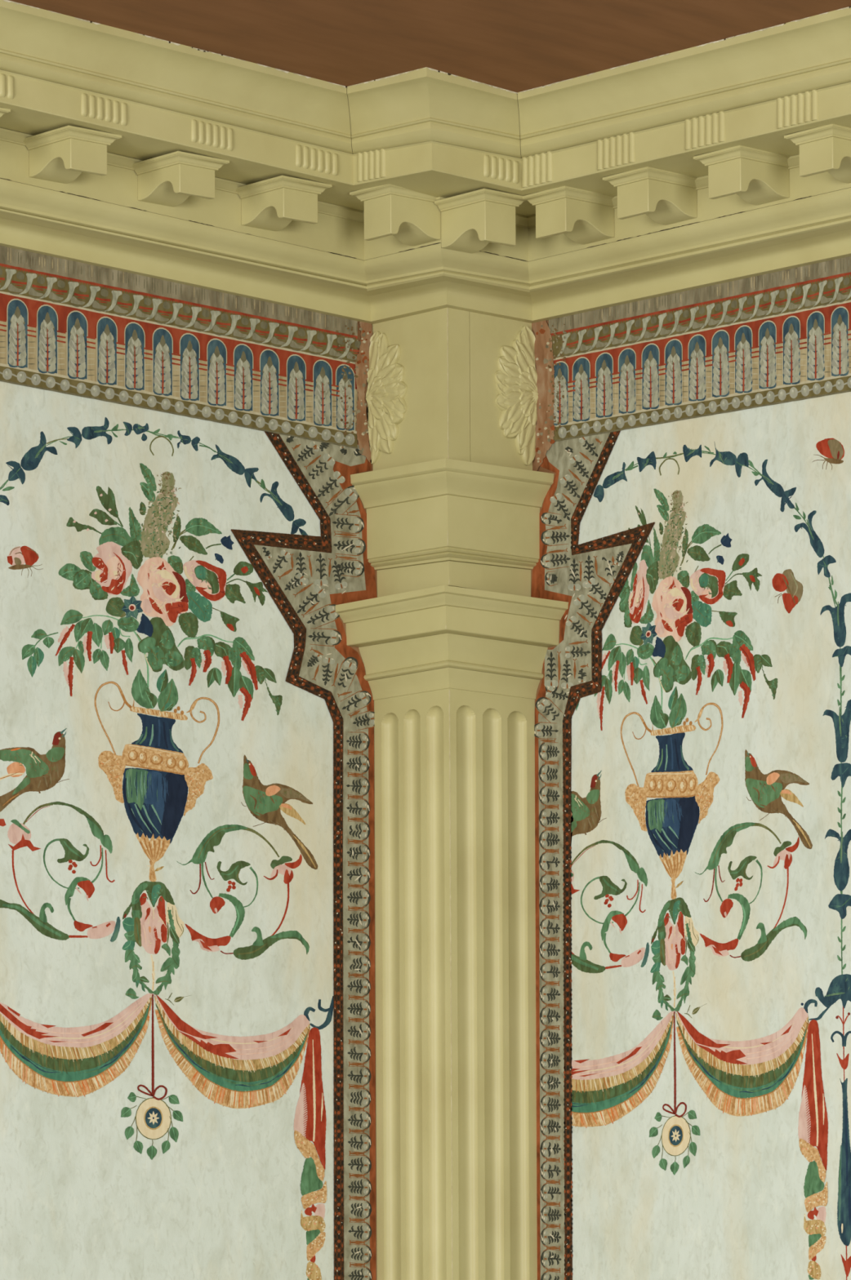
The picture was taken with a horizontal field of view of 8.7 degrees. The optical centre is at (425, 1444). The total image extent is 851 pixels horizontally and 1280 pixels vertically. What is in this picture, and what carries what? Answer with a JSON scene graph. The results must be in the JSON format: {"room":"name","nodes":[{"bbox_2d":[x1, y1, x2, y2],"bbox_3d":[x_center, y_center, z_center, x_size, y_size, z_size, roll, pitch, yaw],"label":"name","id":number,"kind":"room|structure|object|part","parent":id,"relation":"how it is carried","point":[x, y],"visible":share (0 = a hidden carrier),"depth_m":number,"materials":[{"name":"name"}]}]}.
{"room":"historic interior","nodes":[
{"label":"historic interior","id":0,"kind":"room"},
{"bbox_2d":[66,14,377,1279],"bbox_3d":[-1.219,-0.244,6.951,3.550,3.600,0.150,0,0,-41],"label":"wall","id":1,"kind":"structure","parent":0,"point":[355,648],"depth_m":7.86,"materials":[{"name":"paint"}]},
{"bbox_2d":[0,107,10,117],"bbox_3d":[-0.600,-1.690,7.201,0.088,0.053,0.104,0,0,-41],"label":"modillion","id":2,"kind":"object","parent":1,"relation":"attached to","point":[2,110],"visible":1,"depth_m":7.19,"materials":[{"name":"beige paint"}]},
{"bbox_2d":[23,125,121,183],"bbox_3d":[-0.463,-1.685,7.321,0.088,0.051,0.104,0,0,-41],"label":"modillion","id":3,"kind":"object","parent":1,"relation":"attached to","point":[60,155],"visible":1,"depth_m":7.30,"materials":[{"name":"beige paint"}]},
{"bbox_3d":[-0.463,-1.704,7.320,0.088,0.012,0.102,0,0,-41],"label":"cap moulding","id":4,"kind":"part","parent":3,"relation":"part of","materials":[{"name":"beige paint"}]},
{"bbox_2d":[0,381,333,1279],"bbox_3d":[-1.313,-0.268,6.768,3.168,2.450,0.001,0,0,-41],"label":"wallpaper","id":5,"kind":"object","parent":1,"relation":"attached to","point":[166,981],"visible":1,"depth_m":7.60,"materials":[{"name":"white paper"}]},
{"bbox_3d":[-0.421,-0.981,7.554,0.065,0.099,0.001,0,0,-41],"label":"urn handle","id":6,"kind":"part","parent":5,"relation":"part of","materials":[{"name":"paint"}]},
{"bbox_2d":[120,1105,137,1117],"bbox_3d":[-0.401,-0.451,7.569,0.028,0.017,0.001,0,0,-41],"label":"leaf","id":7,"kind":"object","parent":5,"relation":"attached to","point":[126,1111],"depth_m":7.57,"materials":[{"name":"green paint"}]},
{"bbox_2d":[124,1116,135,1139],"bbox_3d":[-0.399,-0.429,7.570,0.019,0.032,0.001,0,0,-41],"label":"leaf","id":8,"kind":"object","parent":5,"relation":"attached to","point":[130,1122],"depth_m":7.57,"materials":[{"name":"green paint"}]},
{"bbox_2d":[127,1092,145,1102],"bbox_3d":[-0.391,-0.470,7.578,0.033,0.014,0.001,0,0,-41],"label":"leaf","id":9,"kind":"object","parent":5,"relation":"on","point":[131,1096],"depth_m":7.58,"materials":[{"name":"green paint"}]},
{"bbox_2d":[121,595,153,636],"bbox_3d":[-0.390,-1.123,7.581,0.055,0.054,0.001,0,0,-41],"label":"flower","id":10,"kind":"object","parent":5,"relation":"on","point":[137,611],"depth_m":7.58,"materials":[{"name":"teal paper"}]},
{"bbox_2d":[133,1127,142,1153],"bbox_3d":[-0.389,-0.412,7.579,0.017,0.036,0.001,0,0,-41],"label":"leaf","id":11,"kind":"object","parent":5,"relation":"attached to","point":[137,1131],"depth_m":7.58,"materials":[{"name":"green paint"}]},
{"bbox_2d":[146,1139,156,1159],"bbox_3d":[-0.371,-0.400,7.595,0.018,0.028,0.001,0,0,-41],"label":"leaf","id":12,"kind":"object","parent":5,"relation":"attached to","point":[151,1144],"depth_m":7.60,"materials":[{"name":"green paint"}]},
{"bbox_3d":[-0.371,-0.540,7.595,0.052,0.144,0.001,0,0,-41],"label":"cord and bow","id":13,"kind":"part","parent":5,"relation":"part of","materials":[{"name":"paint"}]},
{"bbox_2d":[161,1129,170,1153],"bbox_3d":[-0.353,-0.413,7.611,0.015,0.035,0.001,0,0,-41],"label":"leaf","id":14,"kind":"object","parent":5,"relation":"attached to","point":[166,1134],"depth_m":7.61,"materials":[{"name":"green paint"}]},
{"bbox_2d":[162,1094,179,1104],"bbox_3d":[-0.347,-0.470,7.617,0.031,0.013,0.001,0,0,-41],"label":"leaf","id":15,"kind":"object","parent":5,"relation":"on","point":[166,1099],"depth_m":7.62,"materials":[{"name":"green paint"}]},
{"bbox_2d":[168,1115,178,1142],"bbox_3d":[-0.342,-0.429,7.620,0.016,0.035,0.001,0,0,-41],"label":"leaf","id":16,"kind":"object","parent":5,"relation":"attached to","point":[173,1120],"depth_m":7.62,"materials":[{"name":"green paint"}]},
{"bbox_2d":[166,1105,182,1121],"bbox_3d":[-0.342,-0.451,7.621,0.030,0.022,0.001,0,0,-41],"label":"leaf","id":17,"kind":"object","parent":5,"relation":"on","point":[174,1113],"depth_m":7.62,"materials":[{"name":"green paint"}]},
{"bbox_3d":[-0.334,-1.161,7.631,0.300,0.214,0.001,0,0,-41],"label":"stem","id":18,"kind":"part","parent":5,"relation":"part of","materials":[{"name":"green paper"}]},
{"bbox_3d":[-0.304,-0.977,7.657,0.059,0.092,0.001,0,0,-41],"label":"urn handle","id":19,"kind":"part","parent":5,"relation":"part of","materials":[{"name":"paint"}]},
{"bbox_3d":[-0.161,-0.482,7.779,0.059,0.198,0.001,0,0,-41],"label":"hanging sash","id":20,"kind":"part","parent":5,"relation":"part of","materials":[{"name":"pink paint"}]},
{"bbox_2d":[132,151,229,206],"bbox_3d":[-0.327,-1.680,7.441,0.088,0.050,0.104,0,0,-41],"label":"modillion","id":21,"kind":"object","parent":1,"relation":"attached to","point":[169,180],"visible":1,"depth_m":7.42,"materials":[{"name":"beige paint"}]},
{"bbox_3d":[-0.326,-1.699,7.440,0.088,0.012,0.102,0,0,-41],"label":"cap moulding","id":22,"kind":"part","parent":21,"relation":"part of","materials":[{"name":"beige paint"}]},
{"bbox_2d":[0,0,371,324],"bbox_3d":[-1.194,-1.739,6.681,3.244,0.342,0.307,0,0,-41],"label":"crown molding","id":23,"kind":"structure","parent":1,"relation":"attached to","point":[58,70],"depth_m":7.42,"materials":[{"name":"beige paint"}]},
{"bbox_3d":[-1.195,-1.821,6.681,3.243,0.178,0.306,0,0,-41],"label":"crown moulding","id":24,"kind":"part","parent":23,"relation":"part of","materials":[{"name":"beige paint"}]},
{"bbox_3d":[-1.261,-1.669,6.758,3.244,0.145,0.102,0,0,-41],"label":"bed moulding","id":25,"kind":"part","parent":23,"relation":"part of","materials":[{"name":"beige paint"}]},
{"bbox_2d":[0,245,372,462],"bbox_3d":[-0.442,-1.491,7.536,0.979,0.228,0.001,0,0,-41],"label":"frieze border","id":26,"kind":"object","parent":1,"relation":"attached to","point":[67,326],"visible":1,"depth_m":7.63,"materials":[{"name":"multicoloured paper"}]},
{"bbox_2d":[235,175,332,231],"bbox_3d":[-0.193,-1.674,7.558,0.088,0.052,0.104,0,0,-41],"label":"modillion","id":27,"kind":"object","parent":1,"relation":"attached to","point":[272,204],"visible":1,"depth_m":7.54,"materials":[{"name":"beige paint"}]},
{"bbox_3d":[-0.192,-1.693,7.558,0.088,0.012,0.102,0,0,-41],"label":"cap moulding","id":28,"kind":"part","parent":27,"relation":"part of","materials":[{"name":"beige paint"}]},
{"bbox_2d":[231,431,377,1279],"bbox_3d":[-0.164,-0.622,7.777,0.267,1.571,0.001,0,0,-41],"label":"palmette border","id":29,"kind":"object","parent":1,"relation":"attached to","point":[305,576],"visible":1,"depth_m":7.82,"materials":[{"name":"paper"}]},
{"bbox_2d":[349,183,440,246],"bbox_3d":[-0.036,-1.666,7.589,0.104,0.065,0.083,0,0,-41],"label":"modillion","id":30,"kind":"object","parent":1,"relation":"attached to","point":[412,217],"visible":1,"depth_m":7.57,"materials":[{"name":"beige paint"}]},
{"bbox_3d":[-0.037,-1.692,7.588,0.102,0.012,0.083,0,0,-41],"label":"cap moulding","id":31,"kind":"part","parent":30,"relation":"part of","materials":[{"name":"beige paint"}]},
{"bbox_2d":[346,66,532,324],"bbox_3d":[0.020,-1.689,7.586,0.227,0.234,0.546,0,0,4],"label":"crown molding","id":32,"kind":"structure","parent":1,"relation":"attached to","point":[440,135],"depth_m":7.49,"materials":[{"name":"beige paint"}]},
{"bbox_3d":[0.019,-1.767,7.586,0.226,0.077,0.546,0,0,4],"label":"crown moulding","id":33,"kind":"part","parent":32,"relation":"part of","materials":[{"name":"beige paint"}]},
{"bbox_3d":[0.029,-1.616,7.731,0.226,0.038,0.257,0,0,4],"label":"bed moulding","id":34,"kind":"part","parent":32,"relation":"part of","materials":[{"name":"beige paint"}]},
{"bbox_2d":[434,188,526,253],"bbox_3d":[0.076,-1.655,7.581,0.083,0.065,0.104,0,0,-41],"label":"modillion","id":35,"kind":"object","parent":1,"relation":"attached to","point":[471,220],"visible":1,"depth_m":7.56,"materials":[{"name":"beige paint"}]},
{"bbox_3d":[0.077,-1.681,7.580,0.083,0.012,0.102,0,0,-41],"label":"cap moulding","id":36,"kind":"part","parent":35,"relation":"part of","materials":[{"name":"beige paint"}]},
{"bbox_2d":[8,0,850,92],"bbox_3d":[-0.128,-1.868,5.354,3.098,0.215,3.098,0,0,-41],"label":"ceiling","id":37,"kind":"structure","parent":0,"point":[516,46],"depth_m":7.13,"materials":[{"name":"brown paint"}]},
{"bbox_2d":[516,92,572,1279],"bbox_3d":[1.229,-0.256,6.737,0.150,3.600,3.400,0,0,-41],"label":"wall","id":38,"kind":"structure","parent":0,"point":[540,468],"depth_m":7.83,"materials":[{"name":"paint"}]},
{"bbox_2d":[522,186,613,244],"bbox_3d":[0.197,-1.659,7.565,0.104,0.057,0.088,0,0,-41],"label":"modillion","id":39,"kind":"object","parent":38,"relation":"attached to","point":[584,216],"visible":1,"depth_m":7.55,"materials":[{"name":"beige paint"}]},
{"bbox_3d":[0.196,-1.682,7.564,0.102,0.012,0.088,0,0,-41],"label":"cap moulding","id":40,"kind":"part","parent":39,"relation":"part of","materials":[{"name":"beige paint"}]},
{"bbox_2d":[530,431,654,1279],"bbox_3d":[0.234,-0.623,7.754,0.001,1.569,0.252,0,0,-41],"label":"palmette border","id":41,"kind":"object","parent":38,"relation":"attached to","point":[590,576],"visible":1,"depth_m":7.80,"materials":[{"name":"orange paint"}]},
{"bbox_2d":[602,166,696,225],"bbox_3d":[0.303,-1.658,7.444,0.104,0.055,0.088,0,0,-41],"label":"modillion","id":42,"kind":"object","parent":38,"relation":"attached to","point":[666,197],"visible":1,"depth_m":7.42,"materials":[{"name":"beige paint"}]},
{"bbox_3d":[0.302,-1.680,7.443,0.102,0.012,0.088,0,0,-41],"label":"cap moulding","id":43,"kind":"part","parent":42,"relation":"part of","materials":[{"name":"beige paint"}]},
{"bbox_2d":[517,6,850,323],"bbox_3d":[1.105,-1.669,6.530,0.307,0.259,3.244,0,0,-41],"label":"crown molding","id":44,"kind":"structure","parent":38,"relation":"attached to","point":[754,89],"depth_m":7.36,"materials":[{"name":"beige paint"}]},
{"bbox_3d":[1.105,-1.736,6.530,0.306,0.124,3.243,0,0,-41],"label":"crown moulding","id":45,"kind":"part","parent":44,"relation":"part of","materials":[{"name":"beige paint"}]},
{"bbox_3d":[1.182,-1.598,6.598,0.102,0.075,3.244,0,0,-41],"label":"bed moulding","id":46,"kind":"part","parent":44,"relation":"part of","materials":[{"name":"beige paint"}]},
{"bbox_2d":[531,256,850,471],"bbox_3d":[0.467,-1.472,7.482,0.001,0.222,0.969,0,0,-41],"label":"frieze border","id":47,"kind":"object","parent":38,"relation":"attached to","point":[782,336],"visible":1,"depth_m":7.60,"materials":[{"name":"multicoloured paper"}]},
{"bbox_2d":[570,391,850,1279],"bbox_3d":[1.247,-0.281,6.602,0.001,2.450,3.172,0,0,-41],"label":"wallpaper","id":48,"kind":"object","parent":38,"relation":"attached to","point":[710,761],"visible":1,"depth_m":7.57,"materials":[{"name":"white paper"}]},
{"bbox_3d":[0.290,-0.956,7.690,0.001,0.105,0.063,0,0,-41],"label":"urn handle","id":49,"kind":"part","parent":48,"relation":"part of","materials":[{"name":"paint"}]},
{"bbox_2d":[640,622,665,657],"bbox_3d":[0.311,-1.102,7.664,0.001,0.052,0.050,0,0,-41],"label":"flower","id":50,"kind":"object","parent":48,"relation":"on","point":[652,634],"depth_m":7.66,"materials":[{"name":"blue paper"}]},
{"bbox_2d":[648,1124,661,1137],"bbox_3d":[0.315,-0.430,7.664,0.001,0.017,0.027,0,0,-41],"label":"leaf","id":51,"kind":"object","parent":48,"relation":"attached to","point":[655,1131],"depth_m":7.66,"materials":[{"name":"green paint"}]},
{"bbox_2d":[651,1135,661,1158],"bbox_3d":[0.317,-0.408,7.662,0.001,0.031,0.020,0,0,-41],"label":"leaf","id":52,"kind":"object","parent":48,"relation":"attached to","point":[655,1140],"depth_m":7.66,"materials":[{"name":"green paint"}]},
{"bbox_2d":[653,1111,668,1121],"bbox_3d":[0.324,-0.449,7.654,0.001,0.013,0.031,0,0,-41],"label":"leaf","id":53,"kind":"object","parent":48,"relation":"attached to","point":[658,1116],"depth_m":7.66,"materials":[{"name":"green paint"}]},
{"bbox_2d":[658,1153,666,1170],"bbox_3d":[0.325,-0.392,7.653,0.001,0.035,0.017,0,0,-41],"label":"leaf","id":54,"kind":"object","parent":48,"relation":"attached to","point":[662,1157],"depth_m":7.65,"materials":[{"name":"green paint"}]},
{"bbox_2d":[670,1155,678,1174],"bbox_3d":[0.340,-0.381,7.636,0.001,0.026,0.017,0,0,-41],"label":"leaf","id":55,"kind":"object","parent":48,"relation":"attached to","point":[673,1159],"depth_m":7.64,"materials":[{"name":"green paint"}]},
{"bbox_3d":[0.339,-0.519,7.635,0.001,0.145,0.048,0,0,-41],"label":"cord and bow","id":56,"kind":"part","parent":48,"relation":"part of","materials":[{"name":"paint"}]},
{"bbox_2d":[682,1143,689,1168],"bbox_3d":[0.355,-0.393,7.619,0.001,0.033,0.014,0,0,-41],"label":"leaf","id":57,"kind":"object","parent":48,"relation":"attached to","point":[686,1147],"depth_m":7.62,"materials":[{"name":"green paint"}]},
{"bbox_2d":[682,1110,696,1119],"bbox_3d":[0.359,-0.449,7.613,0.001,0.013,0.028,0,0,-41],"label":"leaf","id":58,"kind":"object","parent":48,"relation":"on","point":[686,1114],"depth_m":7.61,"materials":[{"name":"green paint"}]},
{"bbox_2d":[685,1121,699,1135],"bbox_3d":[0.363,-0.430,7.609,0.001,0.021,0.028,0,0,-41],"label":"leaf","id":59,"kind":"object","parent":48,"relation":"on","point":[692,1128],"depth_m":7.61,"materials":[{"name":"green paint"}]},
{"bbox_2d":[688,1133,696,1155],"bbox_3d":[0.363,-0.409,7.609,0.001,0.034,0.015,0,0,-41],"label":"leaf","id":60,"kind":"object","parent":48,"relation":"attached to","point":[692,1137],"depth_m":7.61,"materials":[{"name":"green paint"}]},
{"bbox_3d":[0.373,-1.151,7.594,0.001,0.221,0.237,0,0,-41],"label":"stem","id":61,"kind":"part","parent":48,"relation":"part of","materials":[{"name":"green paper"}]},
{"bbox_3d":[0.384,-0.957,7.583,0.001,0.097,0.056,0,0,-41],"label":"urn handle","id":62,"kind":"part","parent":48,"relation":"part of","materials":[{"name":"paint"}]},
{"bbox_3d":[0.514,-0.464,7.436,0.001,0.202,0.056,0,0,-41],"label":"hanging sash","id":63,"kind":"part","parent":48,"relation":"part of","materials":[{"name":"pink paint"}]},
{"bbox_3d":[0.552,-0.529,7.394,0.001,0.102,0.047,0,0,-41],"label":"red stem","id":64,"kind":"part","parent":48,"relation":"part of","materials":[{"name":"paint"}]},
{"bbox_2d":[693,145,789,204],"bbox_3d":[0.418,-1.656,7.314,0.104,0.055,0.088,0,0,-41],"label":"modillion","id":65,"kind":"object","parent":38,"relation":"attached to","point":[757,176],"visible":1,"depth_m":7.29,"materials":[{"name":"beige paint"}]},
{"bbox_3d":[0.417,-1.678,7.313,0.102,0.012,0.088,0,0,-41],"label":"cap moulding","id":66,"kind":"part","parent":65,"relation":"part of","materials":[{"name":"beige paint"}]},
{"bbox_2d":[783,124,850,183],"bbox_3d":[0.528,-1.655,7.188,0.104,0.053,0.088,0,0,-41],"label":"modillion","id":67,"kind":"object","parent":38,"relation":"attached to","point":[827,148],"visible":1,"depth_m":7.16,"materials":[{"name":"beige paint"}]},
{"bbox_3d":[0.527,-1.675,7.187,0.102,0.012,0.088,0,0,-41],"label":"cap moulding","id":68,"kind":"part","parent":67,"relation":"part of","materials":[{"name":"beige paint"}]},
{"bbox_3d":[-0.089,1.600,5.673,3.550,0.100,3.550,0,0,-41],"label":"floor","id":69,"kind":"structure","parent":0,"visible":0},
{"bbox_2d":[335,307,568,1279],"bbox_3d":[0.042,-0.014,7.803,0.231,3.127,0.231,0,0,-41],"label":"pilaster","id":70,"kind":"object","parent":69,"relation":"on","point":[453,642],"visible":1,"depth_m":7.79,"materials":[{"name":"beige paint"}]},
{"bbox_2d":[365,331,407,463],"bbox_3d":[-0.054,-1.470,7.827,0.013,0.184,0.074,0,0,-41],"label":"rosette","id":71,"kind":"object","parent":70,"relation":"attached to","point":[386,407],"visible":1,"depth_m":7.83,"materials":[{"name":"beige paint"}]},
{"bbox_2d":[365,387,372,407],"bbox_3d":[-0.078,-1.469,7.848,0.005,0.033,0.012,0,0,-41],"label":"petal","id":72,"kind":"object","parent":71,"relation":"on","point":[369,392],"depth_m":7.85,"materials":[{"name":"beige paint"}]},
{"bbox_2d":[493,325,537,465],"bbox_3d":[0.128,-1.469,7.816,0.072,0.195,0.013,0,0,-41],"label":"rosette","id":73,"kind":"object","parent":70,"relation":"attached to","point":[516,377],"visible":1,"depth_m":7.82,"materials":[{"name":"beige paint"}]},
{"bbox_2d":[531,384,537,404],"bbox_3d":[0.153,-1.470,7.833,0.012,0.033,0.005,0,0,-41],"label":"flower","id":74,"kind":"object","parent":73,"relation":"on","point":[534,388],"depth_m":7.83,"materials":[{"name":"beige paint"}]}
]}

